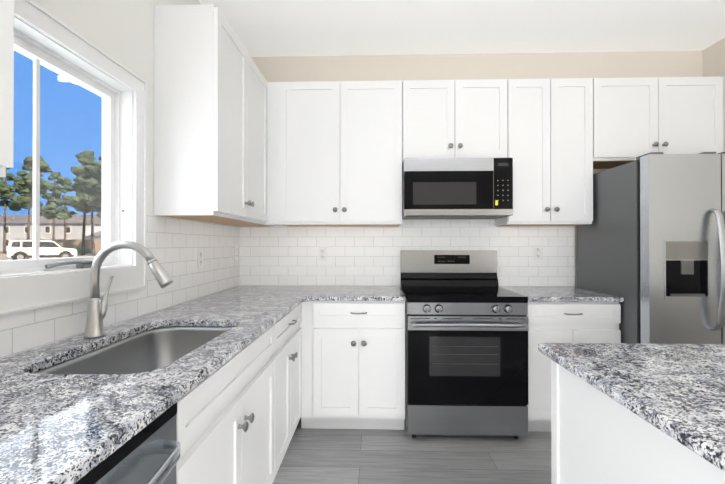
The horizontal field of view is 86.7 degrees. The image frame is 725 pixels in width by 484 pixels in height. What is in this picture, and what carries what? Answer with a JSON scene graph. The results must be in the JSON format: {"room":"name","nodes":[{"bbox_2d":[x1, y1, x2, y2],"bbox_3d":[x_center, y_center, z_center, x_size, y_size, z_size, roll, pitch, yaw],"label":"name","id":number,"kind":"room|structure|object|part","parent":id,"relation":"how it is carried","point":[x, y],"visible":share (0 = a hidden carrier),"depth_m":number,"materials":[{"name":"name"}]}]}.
{"room":"kitchen","nodes":[
{"label":"kitchen","id":0,"kind":"room"},
{"bbox_2d":[33,0,201,213],"bbox_3d":[-1.193,-0.148,-0.210,0.150,2.800,6.760,0,0,2],"label":"wall","id":1,"kind":"structure","parent":0,"point":[121,32],"depth_m":1.73,"materials":[{"name":"white paint"}]},
{"bbox_2d":[0,0,13,176],"bbox_3d":[-0.921,-0.675,0.391,0.355,1.062,0.914,0,0,2],"label":"upper cabinet","id":2,"kind":"object","parent":1,"relation":"attached to","point":[6,76],"visible":1,"depth_m":0.82,"materials":[{"name":"white wood"}]},
{"bbox_2d":[0,0,146,314],"bbox_3d":[-1.123,-0.280,1.372,0.150,0.983,0.937,0,0,2],"label":"window unit","id":3,"kind":"structure","parent":1,"relation":"in","point":[45,38],"depth_m":1.53,"materials":[{"name":"white plastic"}]},
{"bbox_3d":[-1.167,-0.298,1.373,0.004,0.721,0.713,0,0,2],"label":"glass","id":4,"kind":"part","parent":3,"relation":"part of","materials":[{"name":"clear glass"}]},
{"bbox_2d":[0,213,239,358],"bbox_3d":[-1.068,0.104,1.382,0.008,0.502,3.552,0,0,2],"label":"backsplash","id":5,"kind":"structure","parent":1,"relation":"attached to","point":[174,245],"depth_m":2.00,"materials":[{"name":"tile"}]},
{"bbox_2d":[197,249,202,267],"bbox_3d":[-1.030,0.097,2.435,0.007,0.116,0.072,0,0,2],"label":"electrical outlet","id":6,"kind":"object","parent":5,"relation":"attached to","point":[199,258],"visible":1,"depth_m":2.42,"materials":[{"name":"white plastic"}]},
{"bbox_2d":[154,4,278,226],"bbox_3d":[-0.836,-0.666,2.547,0.402,1.062,1.228,0,0,2],"label":"upper cabinet","id":7,"kind":"object","parent":1,"relation":"attached to","point":[210,123],"depth_m":1.94,"materials":[{"name":"white wood"}]},
{"bbox_3d":[-0.685,-0.666,2.864,0.118,1.060,0.020,0,0,2],"label":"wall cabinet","id":8,"kind":"part","parent":7,"relation":"part of","materials":[{"name":"white wood"}]},
{"bbox_2d":[273,418,550,483],"bbox_3d":[0.746,1.311,-0.272,4.130,0.120,7.160,0,0,2],"label":"floor","id":9,"kind":"structure","parent":0,"point":[348,456],"depth_m":2.25,"materials":[{"name":"grey wood"}]},
{"bbox_2d":[75,402,180,483],"bbox_3d":[-0.733,0.815,0.632,0.660,0.880,0.605,0,0,2],"label":"dishwasher","id":10,"kind":"object","parent":9,"relation":"on","point":[149,453],"visible":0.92,"depth_m":0.79,"materials":[{"name":"silver metal"}]},
{"bbox_2d":[176,325,274,483],"bbox_3d":[-0.738,0.816,1.397,0.664,0.884,0.917,0,0,2],"label":"base cabinet","id":11,"kind":"object","parent":9,"relation":"on","point":[225,424],"visible":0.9,"depth_m":1.32,"materials":[{"name":"white wood"}]},
{"bbox_2d":[271,303,301,476],"bbox_3d":[-0.730,0.819,2.205,0.632,0.884,0.691,0,0,2],"label":"base cabinet","id":12,"kind":"object","parent":9,"relation":"on","point":[286,354],"visible":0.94,"depth_m":2.09,"materials":[{"name":"white wood"}]},
{"bbox_2d":[0,286,311,483],"bbox_3d":[-0.732,0.358,1.370,0.660,0.030,3.550,0,0,2],"label":"countertop","id":13,"kind":"structure","parent":12,"relation":"on","point":[64,428],"depth_m":0.90,"materials":[{"name":"stone"}]},
{"bbox_2d":[84,240,172,337],"bbox_3d":[-0.858,0.167,1.433,0.322,0.352,0.112,0,0,2],"label":"faucet","id":14,"kind":"object","parent":13,"relation":"on","point":[96,311],"visible":1,"depth_m":1.40,"materials":[{"name":"silver metal"}]},
{"bbox_2d":[34,326,232,374],"bbox_3d":[-0.733,0.475,1.360,0.450,0.203,0.770,0,0,2],"label":"sink basin","id":15,"kind":"object","parent":13,"relation":"in","point":[152,349],"visible":0.12,"depth_m":1.60,"materials":[{"name":"silver metal"}]},
{"bbox_2d":[299,301,314,427],"bbox_3d":[-0.376,0.821,2.591,0.092,0.884,0.095,0,0,2],"label":"filler panel","id":16,"kind":"object","parent":9,"relation":"on","point":[306,326],"visible":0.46,"depth_m":2.54,"materials":[{"name":"white wood"}]},
{"bbox_2d":[313,301,404,429],"bbox_3d":[-0.019,0.822,2.805,0.608,0.884,0.652,0,0,2],"label":"base cabinet","id":17,"kind":"object","parent":9,"relation":"on","point":[358,364],"visible":1,"depth_m":2.52,"materials":[{"name":"white wood"}]},
{"bbox_2d":[304,286,405,300],"bbox_3d":[-0.039,0.364,2.780,0.646,0.030,0.692,0,0,2],"label":"countertop","id":18,"kind":"structure","parent":17,"relation":"on","point":[318,293],"depth_m":2.64,"materials":[{"name":"stone"}]},
{"bbox_2d":[400,250,527,438],"bbox_3d":[0.667,0.661,2.716,0.757,1.205,0.737,0,0,2],"label":"range","id":19,"kind":"object","parent":9,"relation":"on","point":[466,345],"visible":1,"depth_m":2.42,"materials":[{"name":"silver metal"}]},
{"bbox_2d":[526,302,620,431],"bbox_3d":[1.361,0.822,2.766,0.610,0.884,0.652,0,0,2],"label":"base cabinet","id":20,"kind":"object","parent":9,"relation":"on","point":[573,322],"visible":0.4,"depth_m":2.48,"materials":[{"name":"white wood"}]},
{"bbox_2d":[499,286,623,301],"bbox_3d":[1.363,0.364,2.770,0.615,0.030,0.632,0,0,2],"label":"countertop","id":21,"kind":"structure","parent":20,"relation":"on","point":[554,294],"depth_m":2.59,"materials":[{"name":"stone"}]},
{"bbox_2d":[551,360,724,483],"bbox_3d":[1.501,0.813,0.718,1.777,0.884,1.078,0,0,2],"label":"kitchen island","id":22,"kind":"object","parent":9,"relation":"on","point":[598,436],"depth_m":0.99,"materials":[{"name":"white wood"}]},
{"bbox_2d":[538,343,724,471],"bbox_3d":[1.512,0.355,0.713,1.856,0.030,1.164,0,0,2],"label":"island countertop","id":23,"kind":"structure","parent":22,"relation":"on","point":[676,392],"depth_m":0.95,"materials":[{"name":"stone"}]},
{"bbox_2d":[577,152,724,343],"bbox_3d":[2.121,0.368,2.572,0.903,1.790,0.885,0,0,2],"label":"fridge","id":24,"kind":"object","parent":9,"relation":"on","point":[651,244],"visible":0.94,"depth_m":2.23,"materials":[{"name":"silver metal"}]},
{"bbox_2d":[722,75,724,151],"bbox_3d":[2.643,0.034,2.897,0.115,2.460,0.323,0,0,2],"label":"end panel","id":25,"kind":"object","parent":9,"relation":"on","point":[723,113],"visible":0.1,"depth_m":2.75,"materials":[{"name":"white wood"}]},
{"bbox_2d":[199,0,724,56],"bbox_3d":[0.746,-1.609,-0.260,4.130,0.120,7.160,0,0,2],"label":"ceiling","id":26,"kind":"structure","parent":0,"point":[266,28],"depth_m":2.73,"materials":[{"name":"white paint"}]},
{"bbox_2d":[251,50,702,286],"bbox_3d":[0.845,-0.135,3.188,4.130,2.800,0.150,0,0,2],"label":"wall","id":27,"kind":"structure","parent":0,"point":[630,64],"depth_m":3.11,"materials":[{"name":"beige paint"}]},
{"bbox_2d":[279,80,401,226],"bbox_3d":[-0.165,-0.664,2.964,0.912,1.062,0.355,0,0,2],"label":"upper cabinet","id":28,"kind":"object","parent":27,"relation":"attached to","point":[340,153],"visible":1,"depth_m":2.82,"materials":[{"name":"white wood"}]},
{"bbox_2d":[240,219,574,287],"bbox_3d":[0.342,0.255,3.122,2.712,0.920,0.008,0,0,2],"label":"backsplash","id":29,"kind":"structure","parent":27,"relation":"attached to","point":[288,256],"depth_m":3.12,"materials":[{"name":"tile"}]},
{"bbox_2d":[318,246,326,260],"bbox_3d":[-0.330,0.087,3.134,0.072,0.116,0.007,0,0,2],"label":"electrical outlet","id":30,"kind":"object","parent":29,"relation":"attached to","point":[322,253],"visible":1,"depth_m":3.13,"materials":[{"name":"white plastic"}]},
{"bbox_2d":[533,245,542,258],"bbox_3d":[1.405,0.075,3.084,0.072,0.116,0.007,0,0,2],"label":"electrical outlet","id":31,"kind":"object","parent":29,"relation":"attached to","point":[537,251],"visible":1,"depth_m":3.08,"materials":[{"name":"white plastic"}]},
{"bbox_2d":[402,79,506,162],"bbox_3d":[0.673,-0.895,2.941,0.760,0.602,0.355,0,0,2],"label":"upper cabinet","id":32,"kind":"object","parent":27,"relation":"attached to","point":[454,118],"visible":0.9,"depth_m":2.80,"materials":[{"name":"white wood"}]},
{"bbox_2d":[402,158,512,219],"bbox_3d":[0.672,-0.390,2.902,0.756,0.405,0.429,0,0,2],"label":"microwave","id":33,"kind":"object","parent":32,"relation":"attached to","point":[457,188],"visible":1,"depth_m":2.69,"materials":[{"name":"silver metal"}]},
{"bbox_2d":[494,78,592,225],"bbox_3d":[1.359,-0.665,2.921,0.608,1.062,0.355,0,0,2],"label":"upper cabinet","id":34,"kind":"object","parent":27,"relation":"attached to","point":[550,137],"visible":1,"depth_m":2.78,"materials":[{"name":"white wood"}]},
{"bbox_2d":[592,76,722,168],"bbox_3d":[2.120,-0.895,2.900,0.912,0.602,0.355,0,0,2],"label":"upper cabinet","id":35,"kind":"object","parent":27,"relation":"attached to","point":[633,118],"visible":0.9,"depth_m":2.76,"materials":[{"name":"white wood"}]},
{"bbox_2d":[702,37,724,76],"bbox_3d":[2.685,-0.149,-0.321,0.150,2.800,6.760,0,0,2],"label":"wall","id":36,"kind":"structure","parent":0,"point":[714,60],"depth_m":2.96,"materials":[{"name":"beige paint"}]},
{"label":"outside","id":37,"kind":"structure","parent":0,"visible":0},
{"bbox_2d":[0,251,97,259],"bbox_3d":[-128.045,1.858,93.683,258.800,0.310,340.000,0,0,2],"label":"ground","id":38,"kind":"structure","parent":37,"point":[2,255],"depth_m":42.42,"materials":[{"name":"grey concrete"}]},
{"bbox_2d":[0,168,21,252],"bbox_3d":[-57.775,-5.932,61.627,4.279,15.035,4.136,0,0,2],"label":"tree","id":39,"kind":"object","parent":38,"relation":"on","point":[8,194],"depth_m":61.63,"materials":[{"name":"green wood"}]},
{"bbox_2d":[9,157,46,238],"bbox_3d":[-51.596,-5.877,59.549,4.383,14.918,4.898,0,0,2],"label":"tree","id":40,"kind":"object","parent":38,"relation":"on","point":[17,189],"depth_m":58.46,"materials":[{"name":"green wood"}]},
{"bbox_2d":[13,155,55,209],"bbox_3d":[-43.947,-5.193,51.482,4.239,13.478,4.555,0,0,2],"label":"tree","id":41,"kind":"object","parent":38,"relation":"on","point":[28,179],"depth_m":50.77,"materials":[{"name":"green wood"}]},
{"bbox_2d":[7,239,76,259],"bbox_3d":[-25.535,0.637,30.725,4.220,1.840,1.868,0,0,-40],"label":"car","id":42,"kind":"object","parent":38,"relation":"on","point":[43,249],"depth_m":29.91,"materials":[{"name":"white paint"}]},
{"bbox_2d":[0,215,100,250],"bbox_3d":[-68.163,-2.314,86.978,31.700,8.000,10.800,0,0,2],"label":"house","id":43,"kind":"structure","parent":38,"relation":"on","point":[10,221],"depth_m":82.16,"materials":[{"name":"grey"}]},
{"bbox_2d":[40,172,66,238],"bbox_3d":[-53.192,-5.280,65.425,4.757,13.763,4.828,0,0,2],"label":"tree","id":44,"kind":"object","parent":38,"relation":"on","point":[52,200],"depth_m":65.14,"materials":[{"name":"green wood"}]},
{"bbox_2d":[44,178,76,239],"bbox_3d":[-52.213,-4.980,67.549,4.402,13.173,5.575,0,0,2],"label":"tree","id":45,"kind":"object","parent":38,"relation":"on","point":[66,214],"depth_m":66.91,"materials":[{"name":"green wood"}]},
{"bbox_2d":[49,239,100,252],"bbox_3d":[-39.408,0.504,58.169,22.040,2.130,0.080,0,0,2],"label":"fence","id":46,"kind":"object","parent":38,"relation":"on","point":[77,245],"depth_m":58.24,"materials":[{"name":"brown wood"}]},
{"bbox_2d":[76,249,90,252],"bbox_3d":[-41.261,1.214,57.029,2.400,0.700,0.900,0,0,2],"label":"utility box","id":47,"kind":"object","parent":38,"relation":"on","point":[86,250],"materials":[{"name":"green metal"}]},
{"bbox_2d":[68,150,100,254],"bbox_3d":[-34.955,-5.137,49.117,4.368,13.350,5.562,0,0,2],"label":"tree","id":48,"kind":"object","parent":38,"relation":"on","point":[80,173],"depth_m":48.41,"materials":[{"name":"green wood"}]},
{"bbox_2d":[74,165,99,253],"bbox_3d":[-36.826,-5.000,52.281,3.996,13.102,5.488,0,0,2],"label":"tree","id":49,"kind":"object","parent":38,"relation":"on","point":[92,176],"depth_m":51.90,"materials":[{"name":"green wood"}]},
{"bbox_2d":[88,155,101,204],"bbox_3d":[-29.092,-4.995,44.668,5.200,13.028,4.612,0,0,2],"label":"tree","id":50,"kind":"object","parent":38,"relation":"on","point":[98,200],"depth_m":43.14,"materials":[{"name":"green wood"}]},
{"bbox_2d":[95,208,100,216],"bbox_3d":[-47.617,-4.786,71.201,4.252,12.822,2.954,0,0,2],"label":"tree","id":51,"kind":"object","parent":38,"relation":"on","point":[99,210],"depth_m":70.25,"materials":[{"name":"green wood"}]},
{"bbox_2d":[95,149,101,170],"bbox_3d":[-25.485,-5.337,40.681,3.975,13.678,4.188,0,0,2],"label":"tree","id":52,"kind":"object","parent":38,"relation":"on","point":[97,164],"depth_m":39.05,"materials":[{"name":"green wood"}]},
{"bbox_2d":[57,75,74,83],"bbox_3d":[-304.491,-172.865,409.567,35.188,6.272,21.226,0,0,2],"label":"cloud","id":53,"kind":"structure","parent":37,"point":[62,78],"depth_m":403.45,"materials":[{"name":"white"}]}
]}

